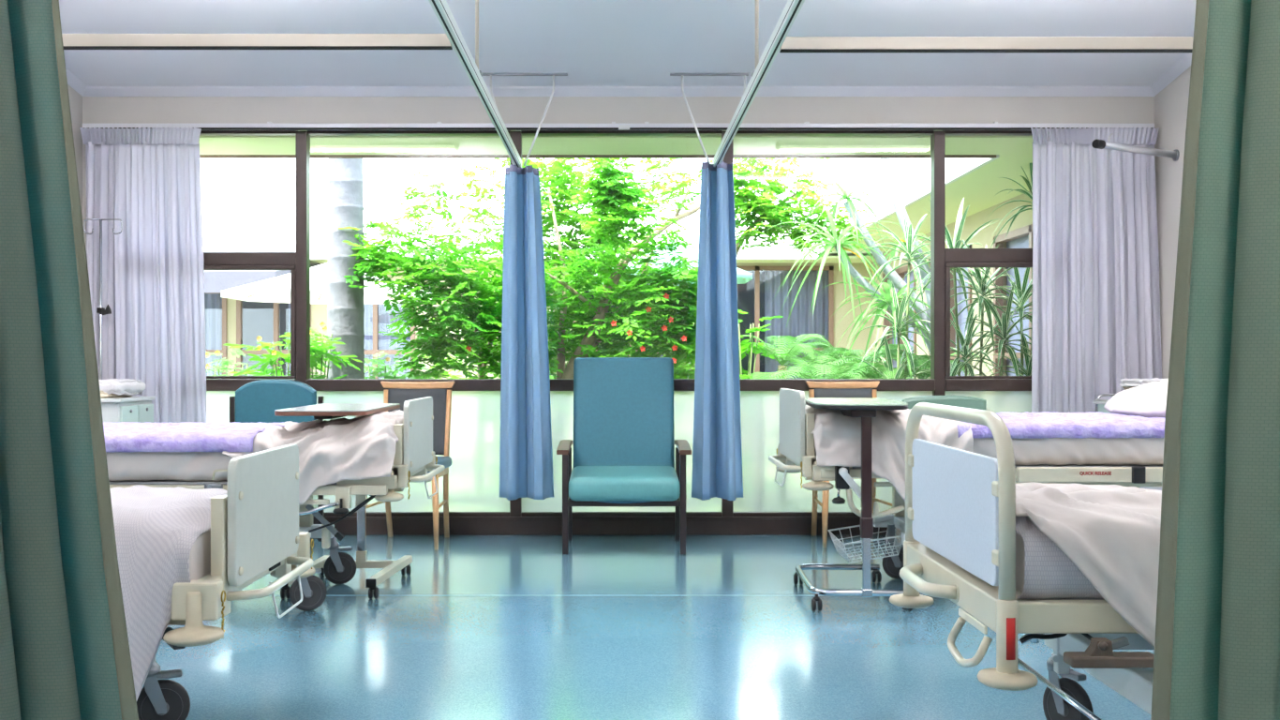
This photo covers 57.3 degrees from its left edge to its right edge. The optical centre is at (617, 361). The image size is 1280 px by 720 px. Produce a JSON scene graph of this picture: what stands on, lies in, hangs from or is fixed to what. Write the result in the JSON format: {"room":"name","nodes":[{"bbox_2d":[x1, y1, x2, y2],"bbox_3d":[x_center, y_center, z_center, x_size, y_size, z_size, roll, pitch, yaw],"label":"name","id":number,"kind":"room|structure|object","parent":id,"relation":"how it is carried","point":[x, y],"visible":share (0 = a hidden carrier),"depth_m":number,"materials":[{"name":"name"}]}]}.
{"room":"hospital room","nodes":[
{"label":"hospital room","id":0,"kind":"room"},
{"bbox_2d":[67,84,82,216],"bbox_3d":[-3.420,-0.710,2.585,0.200,3.559,9.570,0,0,0],"label":"wall","id":1,"kind":"structure","parent":0,"point":[75,98],"depth_m":7.21,"materials":[{"name":"white paint"}]},
{"bbox_2d":[61,33,452,49],"bbox_3d":[-1.962,-1.167,4.270,2.716,0.051,0.032,0,0,0],"label":"rail","id":2,"kind":"object","parent":1,"relation":"attached to","point":[70,41],"visible":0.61,"depth_m":4.26,"materials":[{"name":"beige metal"}]},
{"bbox_2d":[82,96,1154,250],"bbox_3d":[0.005,-0.320,7.340,6.850,2.780,0.140,0,0,0],"label":"wall","id":3,"kind":"structure","parent":0,"point":[96,110],"depth_m":7.27,"materials":[{"name":"white paint"}]},
{"bbox_2d":[200,130,310,422],"bbox_3d":[-2.523,-0.240,7.287,1.194,2.410,0.105,0,0,0],"label":"window","id":4,"kind":"structure","parent":3,"relation":"in","point":[219,389],"depth_m":7.25,"materials":[{"name":"brown metal"}]},
{"bbox_2d":[306,130,521,516],"bbox_3d":[-1.262,-0.240,7.287,1.329,2.410,0.105,0,0,0],"label":"window","id":5,"kind":"structure","parent":3,"relation":"in","point":[475,409],"depth_m":7.30,"materials":[{"name":"glass"}]},
{"bbox_2d":[312,516,901,535],"bbox_3d":[0.000,1.014,7.303,6.240,0.112,0.135,0,0,0],"label":"baseboard","id":6,"kind":"structure","parent":3,"relation":"attached to","point":[375,525],"depth_m":7.24,"materials":[{"name":"brown wood"}]},
{"bbox_2d":[82,121,1155,130],"bbox_3d":[0.005,-1.452,7.220,6.590,0.053,0.100,0,0,0],"label":"track","id":7,"kind":"object","parent":3,"relation":"attached to","point":[269,126],"visible":0.94,"depth_m":7.20,"materials":[{"name":"white metal"}]},
{"bbox_2d":[79,127,207,422],"bbox_3d":[-2.893,-0.208,7.152,0.753,2.435,0.102,0,0,0],"label":"window curtain","id":8,"kind":"object","parent":7,"relation":"hanging from","point":[148,179],"visible":0.73,"depth_m":7.15,"materials":[{"name":"white fabric"}]},
{"bbox_2d":[1030,127,1161,412],"bbox_3d":[2.922,-0.208,7.154,0.814,2.436,0.100,0,0,0],"label":"window curtain","id":9,"kind":"object","parent":7,"relation":"hanging from","point":[1096,298],"visible":0.7,"depth_m":7.15,"materials":[{"name":"white fabric"}]},
{"bbox_2d":[520,130,733,516],"bbox_3d":[0.060,-0.240,7.287,1.314,2.410,0.105,0,0,0],"label":"window","id":10,"kind":"structure","parent":3,"relation":"in","point":[561,390],"depth_m":7.30,"materials":[{"name":"glass"}]},
{"bbox_2d":[733,130,945,516],"bbox_3d":[1.373,-0.240,7.287,1.312,2.410,0.105,0,0,0],"label":"window","id":11,"kind":"structure","parent":3,"relation":"in","point":[763,496],"depth_m":7.30,"materials":[{"name":"glass"}]},
{"bbox_2d":[941,130,1032,481],"bbox_3d":[2.575,-0.240,7.283,1.092,2.410,0.105,0,0,-1],"label":"window","id":12,"kind":"structure","parent":3,"relation":"in","point":[1003,394],"depth_m":7.25,"materials":[{"name":"brown metal"}]},
{"bbox_2d":[59,0,1196,86],"bbox_3d":[0.005,-2.147,2.585,7.050,0.945,9.570,0,0,0],"label":"ceiling","id":13,"kind":"structure","parent":0,"point":[595,42],"depth_m":6.54,"materials":[{"name":"white paint"}]},
{"bbox_2d":[428,0,567,167],"bbox_3d":[-0.557,-1.807,4.022,0.517,1.325,6.045,0,0,0],"label":"track","id":14,"kind":"object","parent":13,"relation":"hanging from","point":[441,9],"visible":0.94,"depth_m":4.88,"materials":[{"name":"white metal"}]},
{"bbox_2d":[499,163,554,500],"bbox_3d":[-0.539,-0.170,6.849,0.333,1.941,0.176,0,0,0],"label":"curtain","id":15,"kind":"object","parent":14,"relation":"hanging from","point":[526,452],"visible":1,"depth_m":6.87,"materials":[{"name":"blue fabric"}]},
{"bbox_2d":[669,0,804,167],"bbox_3d":[0.551,-1.807,4.022,0.472,1.325,6.045,0,0,0],"label":"track","id":16,"kind":"object","parent":13,"relation":"hanging from","point":[792,7],"visible":0.89,"depth_m":4.87,"materials":[{"name":"white metal"}]},
{"bbox_2d":[691,161,743,500],"bbox_3d":[0.588,-0.181,6.843,0.303,1.963,0.188,0,0,0],"label":"curtain","id":17,"kind":"object","parent":16,"relation":"hanging from","point":[717,451],"visible":1,"depth_m":6.83,"materials":[{"name":"blue fabric"}]},
{"bbox_2d":[142,535,1154,719],"bbox_3d":[0.005,1.170,2.595,7.250,0.200,9.590,0,0,0],"label":"floor","id":18,"kind":"structure","parent":0,"point":[480,627],"depth_m":4.39,"materials":[{"name":"teal plastic"}]},
{"bbox_2d":[83,218,122,379],"bbox_3d":[-3.111,0.101,7.085,0.238,1.932,0.121,0,0,0],"label":"stand","id":19,"kind":"object","parent":18,"relation":"on","point":[101,310],"visible":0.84,"depth_m":7.08,"materials":[{"name":"silver metal"}]},
{"bbox_2d":[100,395,155,422],"bbox_3d":[-3.025,0.637,6.780,0.551,0.865,0.500,0,0,0],"label":"locker","id":20,"kind":"object","parent":18,"relation":"on","point":[140,409],"visible":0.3,"depth_m":6.66,"materials":[{"name":"white laminate"}]},
{"bbox_2d":[100,390,132,398],"bbox_3d":[-3.052,0.181,6.760,0.420,0.069,0.338,0,0,0],"label":"folded towel","id":21,"kind":"object","parent":20,"relation":"on","point":[103,394],"visible":0.23,"depth_m":6.62,"materials":[{"name":"beige fabric"}]},
{"bbox_2d":[98,378,145,395],"bbox_3d":[-2.881,0.147,6.741,0.214,0.099,0.295,0,0,11],"label":"folded towel","id":22,"kind":"object","parent":20,"relation":"on","point":[129,387],"visible":0.78,"depth_m":6.65,"materials":[{"name":"white fabric"}]},
{"bbox_2d":[136,444,315,719],"bbox_3d":[-2.052,0.604,3.410,2.224,0.932,1.046,0,0,0],"label":"hospital bed","id":23,"kind":"object","parent":18,"relation":"on","point":[254,533],"visible":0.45,"depth_m":3.24,"materials":[{"name":"laminate"}]},
{"bbox_2d":[109,484,227,699],"bbox_3d":[-2.032,0.643,3.394,1.898,0.536,0.953,0,0,0],"label":"blanket","id":24,"kind":"object","parent":23,"relation":"on","point":[156,529],"visible":0.33,"depth_m":2.97,"materials":[{"name":"white fabric"}]},
{"bbox_2d":[105,396,445,610],"bbox_3d":[-1.923,0.557,5.254,2.224,1.025,0.972,0,0,0],"label":"hospital bed","id":25,"kind":"object","parent":18,"relation":"on","point":[414,455],"visible":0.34,"depth_m":4.89,"materials":[{"name":"plastic"}]},
{"bbox_2d":[103,421,297,451],"bbox_3d":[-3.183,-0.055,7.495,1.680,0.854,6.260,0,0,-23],"label":"blanket","id":26,"kind":"object","parent":25,"relation":"on","point":[122,436],"visible":0.5,"depth_m":4.83,"materials":[{"name":"purple fabric"}]},
{"bbox_2d":[222,409,403,504],"bbox_3d":[-1.272,0.403,5.235,0.700,0.363,0.937,0,0,0],"label":"sheet","id":27,"kind":"object","parent":25,"relation":"on","point":[323,457],"visible":0.81,"depth_m":4.83,"materials":[{"name":"grey fabric"}]},
{"bbox_2d":[229,379,323,540],"bbox_3d":[-2.041,0.588,6.795,0.573,0.964,0.470,0,0,0],"label":"chair","id":28,"kind":"object","parent":18,"relation":"on","point":[257,401],"visible":0.29,"depth_m":6.97,"materials":[{"name":"teal leather"}]},
{"bbox_2d":[274,402,412,598],"bbox_3d":[-1.279,0.636,5.379,0.489,0.868,1.045,0,0,0],"label":"table","id":29,"kind":"object","parent":18,"relation":"on","point":[325,410],"visible":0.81,"depth_m":5.43,"materials":[{"name":"beige metal"}]},
{"bbox_2d":[366,381,455,549],"bbox_3d":[-1.234,0.596,6.931,0.460,0.955,0.511,0,0,4],"label":"dining chair","id":30,"kind":"object","parent":18,"relation":"on","point":[409,390],"visible":0.52,"depth_m":7.11,"materials":[{"name":"brown wood"}]},
{"bbox_2d":[556,357,691,554],"bbox_3d":[0.037,0.521,6.764,0.744,1.097,0.648,0,0,0],"label":"armchair","id":31,"kind":"object","parent":18,"relation":"on","point":[624,441],"visible":1,"depth_m":6.92,"materials":[{"name":"teal leather"}]},
{"bbox_2d":[805,381,901,547],"bbox_3d":[1.399,0.596,7.000,0.460,0.955,0.511,0,0,-3],"label":"dining chair","id":32,"kind":"object","parent":18,"relation":"on","point":[822,389],"visible":0.38,"depth_m":7.20,"materials":[{"name":"brown wood"}]},
{"bbox_2d":[793,397,924,610],"bbox_3d":[1.128,0.623,5.425,0.588,0.893,0.998,0,0,0],"label":"table","id":33,"kind":"object","parent":18,"relation":"on","point":[865,408],"visible":0.88,"depth_m":5.04,"materials":[{"name":"metal"}]},
{"bbox_2d":[828,519,903,563],"bbox_3d":[1.166,0.828,5.510,0.348,0.120,0.910,0,0,11],"label":"wire basket","id":34,"kind":"object","parent":33,"relation":"on","point":[866,558],"depth_m":5.33,"materials":[{"name":"white metal"}]},
{"bbox_2d":[894,395,986,533],"bbox_3d":[1.952,0.636,6.795,0.588,0.868,0.470,0,0,0],"label":"chair","id":35,"kind":"object","parent":18,"relation":"on","point":[972,402],"visible":0.16,"depth_m":6.97,"materials":[{"name":"green plastic"}]},
{"bbox_2d":[768,387,1164,596],"bbox_3d":[1.868,0.541,5.603,2.224,1.057,0.990,0,0,0],"label":"hospital bed","id":36,"kind":"object","parent":18,"relation":"on","point":[1138,462],"visible":0.39,"depth_m":5.18,"materials":[{"name":"plastic"}]},
{"bbox_2d":[804,404,973,502],"bbox_3d":[1.217,0.425,5.582,0.689,0.454,0.950,0,0,0],"label":"sheet","id":37,"kind":"object","parent":36,"relation":"on","point":[837,436],"visible":0.43,"depth_m":5.15,"materials":[{"name":"grey fabric"}]},
{"bbox_2d":[956,411,1165,438],"bbox_3d":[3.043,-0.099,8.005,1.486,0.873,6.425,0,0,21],"label":"blanket","id":38,"kind":"object","parent":36,"relation":"on","point":[1034,424],"visible":0.53,"depth_m":5.16,"materials":[{"name":"purple fabric"}]},
{"bbox_2d":[1103,377,1168,417],"bbox_3d":[2.622,0.184,5.606,0.410,0.214,0.632,0,0,0],"label":"pillow","id":39,"kind":"object","parent":36,"relation":"on","point":[1149,399],"visible":0.43,"depth_m":5.51,"materials":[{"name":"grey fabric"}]},
{"bbox_2d":[889,401,1161,719],"bbox_3d":[1.948,0.590,3.059,2.329,0.960,1.344,0,0,0],"label":"hospital bed","id":40,"kind":"object","parent":18,"relation":"on","point":[960,504],"visible":0.49,"depth_m":2.95,"materials":[{"name":"beige plastic"}]},
{"bbox_2d":[1015,516,1160,599],"bbox_3d":[1.931,0.470,3.207,1.941,0.221,0.897,0,0,0],"label":"blanket","id":41,"kind":"object","parent":40,"relation":"on","point":[1049,573],"visible":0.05,"depth_m":2.77,"materials":[{"name":"white fabric"}]},
{"bbox_2d":[1015,481,1161,646],"bbox_3d":[1.952,0.579,3.198,1.997,0.537,0.991,0,0,0],"label":"sheet","id":42,"kind":"object","parent":40,"relation":"on","point":[1110,533],"visible":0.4,"depth_m":2.75,"materials":[{"name":"grey fabric"}]},
{"bbox_2d":[1093,393,1161,490],"bbox_3d":[3.080,0.631,6.759,0.460,0.878,0.522,0,0,0],"label":"locker","id":43,"kind":"object","parent":18,"relation":"on","point":[1099,403],"visible":0.11,"depth_m":6.93,"materials":[{"name":"white"}]},
{"bbox_3d":[3.119,0.166,6.760,0.339,0.066,0.261,0,0,0],"label":"folded towel","id":44,"kind":"object","parent":43,"relation":"on","visible":0},
{"bbox_2d":[1119,377,1164,386],"bbox_3d":[3.050,0.121,6.739,0.241,0.058,0.224,0,0,-10],"label":"folded towel","id":45,"kind":"object","parent":44,"relation":"on","point":[1128,382],"visible":0.45,"depth_m":6.69,"materials":[{"name":"white fabric"}]},
{"bbox_2d":[1154,65,1190,378],"bbox_3d":[3.430,-0.710,2.585,0.200,3.559,9.570,0,0,0],"label":"wall","id":46,"kind":"structure","parent":0,"point":[1171,102],"depth_m":7.08,"materials":[{"name":"white paint"}]},
{"bbox_2d":[65,52,1191,96],"bbox_3d":[0.005,-2.060,2.535,6.650,0.829,9.470,0,0,0],"label":"trim","id":47,"kind":"structure","parent":46,"relation":"attached to","point":[1184,63],"depth_m":7.24,"materials":[{"name":"white paint"}]},
{"bbox_2d":[779,36,1193,52],"bbox_3d":[1.965,-1.167,4.310,2.730,0.051,0.032,0,0,0],"label":"rail","id":48,"kind":"object","parent":46,"relation":"attached to","point":[791,44],"visible":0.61,"depth_m":4.30,"materials":[{"name":"beige metal"}]},
{"bbox_2d":[1091,133,1179,161],"bbox_3d":[3.021,-1.249,6.793,0.754,0.105,0.064,0,0,-31],"label":"wall lamp","id":49,"kind":"object","parent":46,"relation":"attached to","point":[1174,155],"depth_m":6.76,"materials":[{"name":"silver metal"}]},
{"bbox_3d":[0.005,-1.168,2.000,6.650,0.047,0.028,0,0,0],"label":"rail","id":50,"kind":"object","parent":46,"relation":"attached to","visible":0},
{"bbox_2d":[0,0,138,719],"bbox_3d":[-1.130,-0.120,1.979,0.708,2.060,0.126,0,0,0],"label":"curtain","id":51,"kind":"object","parent":50,"relation":"hanging from","point":[65,652],"visible":1,"depth_m":1.99,"materials":[{"name":"green fabric"}]},
{"bbox_2d":[1150,0,1279,719],"bbox_3d":[1.274,-0.121,1.980,0.761,2.062,0.115,0,0,1],"label":"curtain","id":52,"kind":"object","parent":50,"relation":"hanging from","point":[1217,640],"visible":1,"depth_m":1.98,"materials":[{"name":"green fabric"}]},
{"label":"outside","id":53,"kind":"structure","parent":0,"visible":0},
{"bbox_3d":[-2.500,1.235,14.710,23.000,0.170,14.580,0,0,0],"label":"ground","id":54,"kind":"structure","parent":53,"visible":0},
{"bbox_2d":[205,347,261,375],"bbox_3d":[-3.072,0.518,9.304,0.573,1.265,0.539,0,0,0],"label":"leafy shrub","id":55,"kind":"object","parent":54,"relation":"on","point":[224,362],"visible":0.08,"depth_m":9.28,"materials":[{"name":"green plant"}]},
{"bbox_2d":[223,331,336,378],"bbox_3d":[-2.457,0.466,8.729,0.901,1.367,0.744,0,0,-16],"label":"leafy shrub","id":56,"kind":"object","parent":54,"relation":"on","point":[266,361],"visible":0.18,"depth_m":8.61,"materials":[{"name":"green plant"}]},
{"bbox_2d":[283,321,362,378],"bbox_3d":[-2.276,0.447,8.891,0.694,1.494,0.704,0,0,0],"label":"leafy shrub","id":57,"kind":"object","parent":54,"relation":"on","point":[314,361],"visible":0.2,"depth_m":8.85,"materials":[{"name":"green plant"}]},
{"bbox_2d":[221,262,431,304],"bbox_3d":[-2.950,0.030,12.200,2.075,2.240,2.075,0,0,0],"label":"umbrella","id":58,"kind":"object","parent":54,"relation":"on","point":[275,290],"visible":0.34,"depth_m":11.67,"materials":[{"name":"white fabric"}]},
{"bbox_2d":[327,158,364,378],"bbox_3d":[-2.153,-1.386,9.222,3.282,5.120,3.270,0,0,-41],"label":"palm tree","id":59,"kind":"object","parent":54,"relation":"on","point":[345,304],"visible":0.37,"depth_m":9.08,"materials":[{"name":"grey plant"}]},
{"bbox_2d":[364,351,409,378],"bbox_3d":[-1.995,0.530,9.581,0.629,1.240,0.635,0,0,26],"label":"leafy shrub","id":60,"kind":"object","parent":54,"relation":"on","point":[379,369],"visible":0.21,"depth_m":9.56,"materials":[{"name":"green plant"}]},
{"bbox_2d":[383,363,433,378],"bbox_3d":[-1.795,0.596,9.795,0.695,1.167,0.701,0,0,0],"label":"leafy shrub","id":61,"kind":"object","parent":54,"relation":"on","point":[394,364],"visible":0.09,"depth_m":9.79,"materials":[{"name":"green plant"}]},
{"bbox_2d":[338,158,743,378],"bbox_3d":[-0.558,-0.457,9.973,3.451,3.170,2.489,0,0,0],"label":"leafy tree","id":62,"kind":"object","parent":54,"relation":"on","point":[666,332],"visible":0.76,"depth_m":9.37,"materials":[{"name":"green plant"}]},
{"bbox_2d":[200,154,1032,378],"bbox_3d":[-3.000,-1.030,13.725,20.000,4.400,12.550,0,0,0],"label":"building","id":63,"kind":"structure","parent":54,"relation":"on","point":[243,212],"depth_m":15.75,"materials":[{"name":"pale plaster"},{"name":"wood"},{"name":"glass"}]},
{"bbox_2d":[205,293,222,375],"bbox_3d":[-5.435,-0.330,15.910,0.330,1.300,0.058,0,0,0],"label":"curtain","id":64,"kind":"object","parent":63,"relation":"hanging from","point":[213,301],"depth_m":15.91,"materials":[{"name":"fabric"}]},
{"bbox_2d":[288,302,290,373],"bbox_3d":[-4.305,-0.330,15.910,0.330,1.300,0.058,0,0,0],"label":"curtain","id":65,"kind":"object","parent":63,"relation":"hanging from","point":[289,303],"depth_m":15.93,"materials":[{"name":"fabric"}]},
{"bbox_2d":[363,303,410,378],"bbox_3d":[-3.285,-0.330,15.910,0.930,1.300,0.060,0,0,0],"label":"curtain","id":66,"kind":"object","parent":63,"relation":"hanging from","point":[384,317],"depth_m":15.91,"materials":[{"name":"fabric"}]},
{"bbox_2d":[198,135,1033,158],"bbox_3d":[-2.700,-1.525,7.735,12.600,0.250,0.650,0,0,0],"label":"eave","id":67,"kind":"object","parent":63,"relation":"attached to","point":[210,146],"visible":0.37,"depth_m":7.66,"materials":[{"name":"beige"}]},
{"bbox_2d":[764,270,828,378],"bbox_3d":[2.450,-0.500,15.910,0.900,1.580,0.060,0,0,0],"label":"curtain","id":68,"kind":"object","parent":63,"relation":"hanging from","point":[801,320],"depth_m":15.91,"materials":[{"name":"fabric"}]},
{"bbox_2d":[892,270,913,378],"bbox_3d":[3.530,-0.380,14.200,0.020,1.460,1.600,0,0,0],"label":"curtain","id":69,"kind":"object","parent":63,"relation":"hanging from","point":[894,362],"depth_m":14.12,"materials":[{"name":"fabric"}]},
{"bbox_2d":[955,267,967,375],"bbox_3d":[3.530,-0.380,12.050,0.020,1.460,1.500,0,0,0],"label":"curtain","id":70,"kind":"object","parent":63,"relation":"hanging from","point":[960,318],"depth_m":11.97,"materials":[{"name":"fabric"}]},
{"bbox_2d":[1006,235,1028,375],"bbox_3d":[3.530,-0.380,9.650,0.020,1.460,1.900,0,0,0],"label":"curtain","id":71,"kind":"object","parent":63,"relation":"hanging from","point":[1022,242],"depth_m":10.32,"materials":[{"name":"fabric"}]},
{"bbox_2d":[595,238,752,311],"bbox_3d":[0.620,-0.140,13.400,1.761,2.580,1.761,0,0,0],"label":"umbrella","id":72,"kind":"object","parent":54,"relation":"on","point":[743,276],"visible":0.23,"depth_m":12.98,"materials":[{"name":"white fabric"}]},
{"bbox_2d":[740,372,783,378],"bbox_3d":[1.076,0.614,8.936,0.886,1.072,0.840,0,0,0],"label":"fern","id":73,"kind":"object","parent":54,"relation":"on","point":[755,374],"visible":0.06,"depth_m":9.09,"materials":[{"name":"green plant"}]},
{"bbox_2d":[737,309,788,378],"bbox_3d":[1.010,0.360,9.187,0.654,1.580,0.506,0,0,-15],"label":"leafy shrub","id":74,"kind":"object","parent":54,"relation":"on","point":[745,344],"visible":0.26,"depth_m":9.17,"materials":[{"name":"green plant"}]},
{"bbox_2d":[739,333,839,378],"bbox_3d":[1.320,0.459,9.528,1.009,1.382,1.040,0,0,10],"label":"fern","id":75,"kind":"object","parent":54,"relation":"on","point":[793,351],"visible":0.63,"depth_m":9.49,"materials":[{"name":"green plant"}]},
{"bbox_2d":[709,158,878,258],"bbox_3d":[1.446,-0.404,10.114,1.588,3.156,0.969,0,0,9],"label":"leafy tree","id":76,"kind":"object","parent":54,"relation":"on","point":[764,205],"visible":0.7,"depth_m":9.95,"materials":[{"name":"green plant"}]},
{"bbox_2d":[763,355,880,378],"bbox_3d":[1.588,0.549,9.019,1.036,1.201,1.095,0,0,28],"label":"fern","id":77,"kind":"object","parent":54,"relation":"on","point":[818,373],"visible":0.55,"depth_m":8.90,"materials":[{"name":"green plant"}]},
{"bbox_2d":[776,341,915,372],"bbox_3d":[1.957,0.491,9.864,1.308,1.317,1.140,0,0,0],"label":"fern","id":78,"kind":"object","parent":54,"relation":"on","point":[819,352],"visible":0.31,"depth_m":9.77,"materials":[{"name":"green plant"}]},
{"bbox_2d":[769,158,951,378],"bbox_3d":[1.944,-0.390,9.176,1.474,3.377,1.227,0,0,15],"label":"tree","id":79,"kind":"object","parent":54,"relation":"on","point":[839,243],"visible":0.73,"depth_m":9.24,"materials":[{"name":"green plant"}]},
{"bbox_2d":[818,350,930,378],"bbox_3d":[2.059,0.530,9.122,1.101,1.239,1.099,0,0,0],"label":"fern","id":80,"kind":"object","parent":54,"relation":"on","point":[863,364],"visible":0.42,"depth_m":8.96,"materials":[{"name":"green plant"}]},
{"bbox_2d":[846,205,960,378],"bbox_3d":[2.135,-0.022,8.716,0.714,2.345,0.846,0,0,-41],"label":"dracaena","id":81,"kind":"object","parent":54,"relation":"on","point":[908,229],"visible":0.67,"depth_m":8.73,"materials":[{"name":"green plant"}]},
{"bbox_2d":[853,343,994,378],"bbox_3d":[2.367,0.500,9.349,1.065,1.300,1.101,0,0,38],"label":"fern","id":82,"kind":"object","parent":54,"relation":"on","point":[923,358],"visible":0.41,"depth_m":9.31,"materials":[{"name":"green plant"}]},
{"bbox_2d":[894,197,1032,375],"bbox_3d":[2.597,-0.022,8.356,1.170,2.348,0.890,0,0,0],"label":"dracaena","id":83,"kind":"object","parent":54,"relation":"on","point":[981,277],"visible":0.62,"depth_m":8.34,"materials":[{"name":"green plant"}]},
{"bbox_2d":[966,163,1032,375],"bbox_3d":[2.953,-0.206,8.454,0.741,2.713,0.819,0,0,0],"label":"dracaena","id":84,"kind":"object","parent":54,"relation":"on","point":[1028,360],"visible":0.36,"depth_m":8.46,"materials":[{"name":"green plant"}]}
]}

